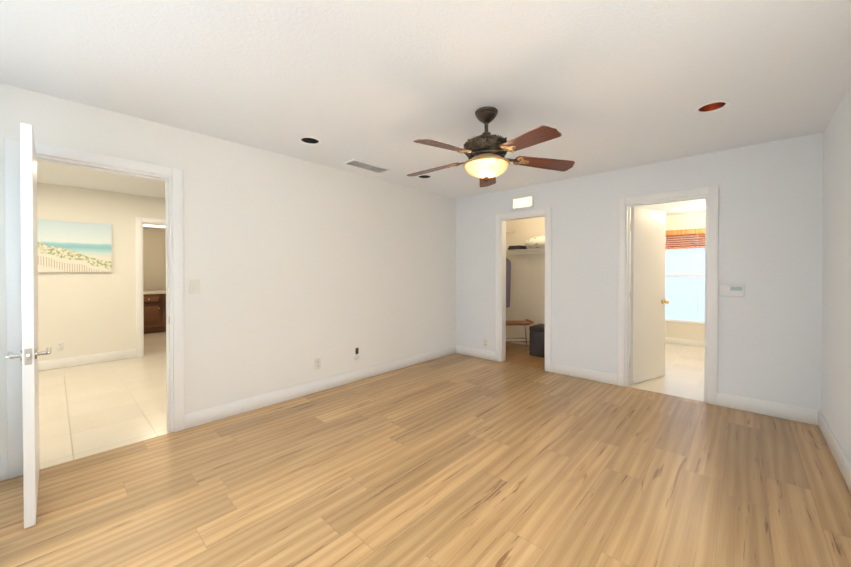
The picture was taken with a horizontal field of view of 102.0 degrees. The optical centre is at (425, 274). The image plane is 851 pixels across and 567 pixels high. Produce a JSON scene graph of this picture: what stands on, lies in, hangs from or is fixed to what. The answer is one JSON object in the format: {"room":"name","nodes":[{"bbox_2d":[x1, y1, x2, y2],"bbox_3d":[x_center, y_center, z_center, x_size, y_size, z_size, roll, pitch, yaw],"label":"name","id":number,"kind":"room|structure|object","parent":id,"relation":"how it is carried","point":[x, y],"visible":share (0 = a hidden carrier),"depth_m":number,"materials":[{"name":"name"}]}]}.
{"room":"empty bedroom","nodes":[
{"label":"empty bedroom","id":0,"kind":"room"},
{"bbox_2d":[37,182,165,360],"bbox_3d":[-5.462,0.030,4.065,0.120,2.440,4.880,0,1,43],"label":"wall","id":1,"kind":"structure","parent":0,"point":[84,313],"depth_m":4.84,"materials":[{"name":"paint"}]},
{"bbox_2d":[56,342,62,350],"bbox_3d":[-4.885,0.956,4.601,0.009,0.115,0.070,0,1,43],"label":"outlet","id":2,"kind":"object","parent":1,"relation":"attached to","point":[59,346],"visible":1,"depth_m":4.60,"materials":[{"name":"white plastic"}]},
{"bbox_2d":[37,219,111,271],"bbox_3d":[-4.792,-0.375,4.669,0.036,0.680,0.800,0,1,43],"label":"framed picture","id":3,"kind":"object","parent":1,"relation":"attached to","point":[65,246],"visible":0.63,"depth_m":4.67,"materials":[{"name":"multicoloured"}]},
{"bbox_2d":[39,217,165,370],"bbox_3d":[-3.315,0.195,4.004,3.360,2.110,7.700,0,1,43],"label":"trim","id":4,"kind":"structure","parent":1,"relation":"attached to","point":[138,351],"depth_m":5.17,"materials":[{"name":"white paint"}]},
{"bbox_2d":[39,332,170,469],"bbox_3d":[-4.564,1.272,5.165,7.000,0.059,7.700,0,1,43],"label":"floor","id":5,"kind":"structure","parent":0,"point":[85,410],"depth_m":3.31,"materials":[{"name":"beige tile"}]},
{"bbox_2d":[143,295,162,333],"bbox_3d":[-5.945,0.814,7.334,0.624,0.820,0.435,0,1,43],"label":"base cabinet","id":6,"kind":"object","parent":5,"relation":"on","point":[154,307],"depth_m":7.18,"materials":[{"name":"brown wood"}]},
{"bbox_2d":[143,291,165,294],"bbox_3d":[-5.915,0.384,7.358,0.630,0.040,2.340,0,1,43],"label":"countertop","id":7,"kind":"structure","parent":6,"relation":"on","point":[144,292],"depth_m":7.24,"materials":[{"name":"beige stone"}]},
{"bbox_2d":[163,295,165,331],"bbox_3d":[-5.650,0.812,7.653,0.624,0.820,0.435,0,1,43],"label":"base cabinet","id":8,"kind":"object","parent":5,"relation":"on","point":[164,296],"depth_m":7.32,"materials":[{"name":"brown wood"}]},
{"bbox_2d":[143,228,165,290],"bbox_3d":[-7.180,0.002,7.570,0.120,2.440,7.700,0,1,43],"label":"wall","id":9,"kind":"structure","parent":0,"point":[154,259],"depth_m":8.24,"materials":[{"name":"paint"}]},
{"bbox_2d":[143,226,165,229],"bbox_3d":[-6.089,-1.152,7.438,1.650,0.130,3.200,0,1,43],"label":"soffit","id":10,"kind":"structure","parent":0,"point":[154,228],"depth_m":8.14,"materials":[{"name":"white paint"}]},
{"bbox_2d":[143,224,165,227],"bbox_3d":[-5.896,-1.072,7.464,0.600,0.028,0.600,0,1,43],"label":"light","id":11,"kind":"object","parent":10,"relation":"attached to","point":[146,225],"visible":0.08,"depth_m":7.57,"materials":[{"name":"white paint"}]},
{"bbox_2d":[0,83,455,459],"bbox_3d":[-1.256,0.033,3.667,0.120,2.440,5.240,0,1,43],"label":"wall","id":12,"kind":"structure","parent":0,"point":[297,267],"depth_m":3.36,"materials":[{"name":"paint"}]},
{"bbox_2d":[0,459,7,480],"bbox_3d":[-2.732,1.204,1.974,0.020,0.125,0.435,0,1,43],"label":"baseboard","id":13,"kind":"structure","parent":12,"relation":"attached to","point":[3,463],"depth_m":2.12,"materials":[{"name":"white paint"}]},
{"bbox_2d":[5,122,50,528],"bbox_3d":[-2.245,0.253,1.962,0.747,2.010,0.155,0,1,43],"label":"hall door","id":14,"kind":"structure","parent":12,"relation":"in","point":[28,355],"depth_m":1.72,"materials":[{"name":"white paint"}]},
{"bbox_2d":[5,137,183,478],"bbox_3d":[-2.326,0.207,2.509,0.160,2.110,0.915,0,1,43],"label":"door frame","id":15,"kind":"structure","parent":12,"relation":"attached to","point":[174,297],"depth_m":2.37,"materials":[{"name":"white paint"}]},
{"bbox_2d":[189,279,199,293],"bbox_3d":[-1.913,0.099,2.859,0.010,0.120,0.075,0,1,43],"label":"light switch","id":16,"kind":"object","parent":12,"relation":"attached to","point":[194,286],"visible":1,"depth_m":2.86,"materials":[{"name":"white plastic"}]},
{"bbox_2d":[315,358,320,369],"bbox_3d":[-1.154,0.953,3.689,0.009,0.115,0.070,0,1,43],"label":"outlet","id":17,"kind":"object","parent":12,"relation":"attached to","point":[317,363],"visible":1,"depth_m":3.69,"materials":[{"name":"white plastic"}]},
{"bbox_2d":[184,345,455,428],"bbox_3d":[-0.737,1.187,4.136,0.020,0.125,3.620,0,1,43],"label":"baseboard","id":18,"kind":"structure","parent":12,"relation":"attached to","point":[237,407],"depth_m":3.52,"materials":[{"name":"white paint"}]},
{"bbox_2d":[354,347,359,359],"bbox_3d":[-0.807,0.929,4.056,0.027,0.144,0.076,0,1,43],"label":"outlet","id":19,"kind":"object","parent":12,"relation":"attached to","point":[356,357],"visible":1,"depth_m":4.05,"materials":[{"name":"white plastic"}]},
{"bbox_2d":[0,342,850,566],"bbox_3d":[0.643,1.290,2.823,3.830,0.060,6.320,0,1,43],"label":"floor","id":20,"kind":"structure","parent":0,"point":[457,460],"depth_m":2.06,"materials":[{"name":"brown wood"}]},
{"bbox_2d":[506,319,533,347],"bbox_3d":[1.453,0.990,5.638,0.560,0.496,0.370,0,0,-2],"label":"stool","id":21,"kind":"object","parent":20,"relation":"on","point":[525,322],"visible":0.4,"depth_m":5.55,"materials":[{"name":"brown wood"}]},
{"bbox_2d":[529,324,544,357],"bbox_3d":[1.863,1.015,5.308,0.390,0.450,0.390,0,1,43],"label":"ottoman","id":22,"kind":"object","parent":20,"relation":"on","point":[537,340],"visible":0.6,"depth_m":5.21,"materials":[{"name":"grey leather"}]},
{"bbox_2d":[0,0,850,198],"bbox_3d":[-3.113,-1.278,3.806,10.950,0.180,7.940,0,1,43],"label":"ceiling","id":23,"kind":"structure","parent":0,"point":[600,86],"depth_m":2.01,"materials":[{"name":"white paint"}]},
{"bbox_2d":[298,136,321,144],"bbox_3d":[-1.020,-1.243,3.044,0.200,0.129,0.200,0,1,43],"label":"recessed light","id":24,"kind":"object","parent":23,"relation":"in","point":[306,140],"visible":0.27,"depth_m":3.10,"materials":[{"name":"white paint"}]},
{"bbox_2d":[343,159,389,172],"bbox_3d":[-0.638,-1.178,3.768,0.200,0.018,0.500,0,1,43],"label":"ceiling vent","id":25,"kind":"object","parent":23,"relation":"in","point":[365,165],"visible":1,"depth_m":3.73,"materials":[{"name":"white metal"}]},
{"bbox_2d":[416,175,432,178],"bbox_3d":[-0.011,-1.252,4.195,0.200,0.129,0.200,0,1,43],"label":"recessed light","id":26,"kind":"object","parent":23,"relation":"in","point":[424,176],"visible":0.35,"depth_m":4.25,"materials":[{"name":"white paint"}]},
{"bbox_2d":[407,106,574,186],"bbox_3d":[0.402,-0.924,2.469,1.262,0.505,1.241,0,1,43],"label":"ceiling fan","id":27,"kind":"object","parent":23,"relation":"hanging from","point":[485,153],"visible":1,"depth_m":2.38,"materials":[{"name":"brown wood"}]},
{"bbox_2d":[694,100,730,113],"bbox_3d":[2.013,-1.238,2.422,0.200,0.129,0.200,0,1,43],"label":"recessed light","id":28,"kind":"object","parent":23,"relation":"in","point":[712,107],"visible":0.62,"depth_m":2.46,"materials":[{"name":"white paint"}]},
{"bbox_2d":[506,217,544,339],"bbox_3d":[2.136,0.016,5.817,1.950,2.440,0.120,0,1,43],"label":"wall","id":29,"kind":"structure","parent":0,"point":[527,292],"depth_m":6.08,"materials":[{"name":"paint"}]},
{"bbox_2d":[506,337,529,344],"bbox_3d":[2.088,1.191,5.774,1.950,0.090,0.019,0,1,43],"label":"baseboard","id":30,"kind":"structure","parent":29,"relation":"attached to","point":[524,343],"depth_m":6.14,"materials":[{"name":"white paint"}]},
{"bbox_2d":[506,229,544,269],"bbox_3d":[1.978,-0.435,5.643,1.945,0.705,0.340,0,1,43],"label":"wire closet shelf","id":31,"kind":"object","parent":29,"relation":"attached to","point":[524,250],"visible":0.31,"depth_m":5.71,"materials":[{"name":"white metal"}]},
{"bbox_2d":[506,258,510,307],"bbox_3d":[1.381,0.103,6.024,0.092,0.949,0.440,0,1,43],"label":"garment","id":32,"kind":"object","parent":31,"relation":"hanging from","point":[508,272],"visible":0.29,"depth_m":6.06,"materials":[{"name":"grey fabric"}]},
{"bbox_2d":[508,245,526,249],"bbox_3d":[1.601,-0.467,6.000,0.250,0.067,0.250,0,1,43],"label":"folded clothes","id":33,"kind":"object","parent":31,"relation":"on","point":[516,247],"visible":0.92,"depth_m":5.91,"materials":[{"name":"grey fabric"}]},
{"bbox_2d":[525,236,544,247],"bbox_3d":[1.925,-0.540,5.694,0.600,0.204,0.300,0,1,43],"label":"floral pillow","id":34,"kind":"object","parent":31,"relation":"on","point":[536,242],"visible":0.58,"depth_m":5.63,"materials":[{"name":"beige fabric"}]},
{"bbox_2d":[630,207,630,281],"bbox_3d":[3.097,0.020,5.310,0.050,2.440,3.080,0,1,43],"label":"wall","id":35,"kind":"structure","parent":0,"point":[630,246],"depth_m":5.38,"materials":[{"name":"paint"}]},
{"bbox_2d":[456,132,822,410],"bbox_3d":[1.931,0.029,4.209,3.830,2.440,0.120,0,1,43],"label":"wall","id":36,"kind":"structure","parent":0,"point":[770,218],"depth_m":3.28,"materials":[{"name":"paint"}]},
{"bbox_2d":[456,345,494,360],"bbox_3d":[0.757,1.178,5.209,0.700,0.125,0.016,0,1,43],"label":"baseboard","id":37,"kind":"structure","parent":36,"relation":"attached to","point":[485,354],"depth_m":5.20,"materials":[{"name":"white paint"}]},
{"bbox_2d":[483,339,486,346],"bbox_3d":[0.884,1.012,5.095,0.070,0.115,0.009,0,1,43],"label":"outlet","id":38,"kind":"object","parent":36,"relation":"attached to","point":[484,342],"visible":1,"depth_m":5.10,"materials":[{"name":"white plastic"}]},
{"bbox_2d":[512,195,533,209],"bbox_3d":[1.317,-0.975,4.663,0.300,0.150,0.034,0,1,43],"label":"light","id":39,"kind":"object","parent":36,"relation":"attached to","point":[523,202],"visible":1,"depth_m":4.64,"materials":[{"name":"white plastic"}]},
{"bbox_2d":[495,207,551,371],"bbox_3d":[1.351,0.190,4.732,0.810,2.110,0.140,0,1,43],"label":"door frame","id":40,"kind":"structure","parent":36,"relation":"attached to","point":[500,352],"depth_m":4.91,"materials":[{"name":"white paint"}]},
{"bbox_2d":[551,362,617,384],"bbox_3d":[1.892,1.187,4.161,0.770,0.125,0.016,0,1,43],"label":"baseboard","id":41,"kind":"structure","parent":36,"relation":"attached to","point":[600,376],"depth_m":4.13,"materials":[{"name":"white paint"}]},
{"bbox_2d":[630,207,668,383],"bbox_3d":[2.657,0.237,4.070,0.305,2.010,0.655,0,1,43],"label":"bathroom door","id":42,"kind":"structure","parent":36,"relation":"in","point":[648,301],"depth_m":4.04,"materials":[{"name":"white paint"}]},
{"bbox_2d":[618,186,718,404],"bbox_3d":[2.538,0.198,3.651,0.860,2.110,0.160,0,1,43],"label":"door frame","id":43,"kind":"structure","parent":36,"relation":"attached to","point":[711,196],"depth_m":3.43,"materials":[{"name":"white paint"}]},
{"bbox_2d":[720,285,743,296],"bbox_3d":[2.878,0.151,3.238,0.170,0.110,0.024,0,1,43],"label":"alarm keypad","id":44,"kind":"object","parent":36,"relation":"attached to","point":[732,290],"visible":1,"depth_m":3.23,"materials":[{"name":"white plastic"}]},
{"bbox_2d":[717,392,815,424],"bbox_3d":[3.043,1.195,3.100,0.640,0.125,0.016,0,1,43],"label":"baseboard","id":45,"kind":"structure","parent":36,"relation":"attached to","point":[805,415],"depth_m":3.07,"materials":[{"name":"white paint"}]},
{"bbox_2d":[627,343,704,401],"bbox_3d":[3.718,1.274,4.761,1.720,0.060,3.300,0,1,43],"label":"floor","id":46,"kind":"structure","parent":0,"point":[683,377],"depth_m":4.27,"materials":[{"name":"beige tile"}]},
{"bbox_2d":[638,199,705,215],"bbox_3d":[3.752,-1.131,4.779,1.720,0.150,3.200,0,1,43],"label":"ceiling","id":47,"kind":"structure","parent":0,"point":[686,207],"depth_m":5.44,"materials":[{"name":"white paint"}]},
{"bbox_2d":[665,322,704,340],"bbox_3d":[4.796,1.025,5.928,1.720,0.420,0.120,0,1,43],"label":"wall","id":48,"kind":"structure","parent":0,"point":[688,331],"depth_m":6.06,"materials":[{"name":"paint"}]},
{"bbox_2d":[665,337,704,346],"bbox_3d":[4.724,1.185,5.903,1.550,0.100,0.016,0,1,43],"label":"baseboard","id":49,"kind":"structure","parent":48,"relation":"attached to","point":[685,342],"depth_m":6.04,"materials":[{"name":"white paint"}]},
{"bbox_2d":[666,212,704,230],"bbox_3d":[4.796,-0.995,5.912,1.720,0.420,0.120,0,1,43],"label":"wall","id":50,"kind":"structure","parent":0,"point":[686,221],"depth_m":6.05,"materials":[{"name":"paint"}]},
{"bbox_2d":[665,228,704,324],"bbox_3d":[4.734,0.030,5.904,1.550,1.640,0.148,0,1,43],"label":"window","id":51,"kind":"structure","parent":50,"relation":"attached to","point":[685,272],"depth_m":6.07,"materials":[{"name":"clear glass"}]},
{"bbox_2d":[821,85,850,464],"bbox_3d":[1.646,0.054,0.988,0.120,2.440,5.240,0,1,43],"label":"wall","id":52,"kind":"structure","parent":0,"point":[836,337],"depth_m":2.39,"materials":[{"name":"white paint"}]},
{"bbox_2d":[816,410,850,491],"bbox_3d":[1.595,1.211,1.045,0.020,0.125,5.000,0,1,43],"label":"baseboard","id":53,"kind":"structure","parent":52,"relation":"attached to","point":[837,452],"depth_m":2.34,"materials":[{"name":"white paint"}]}
]}

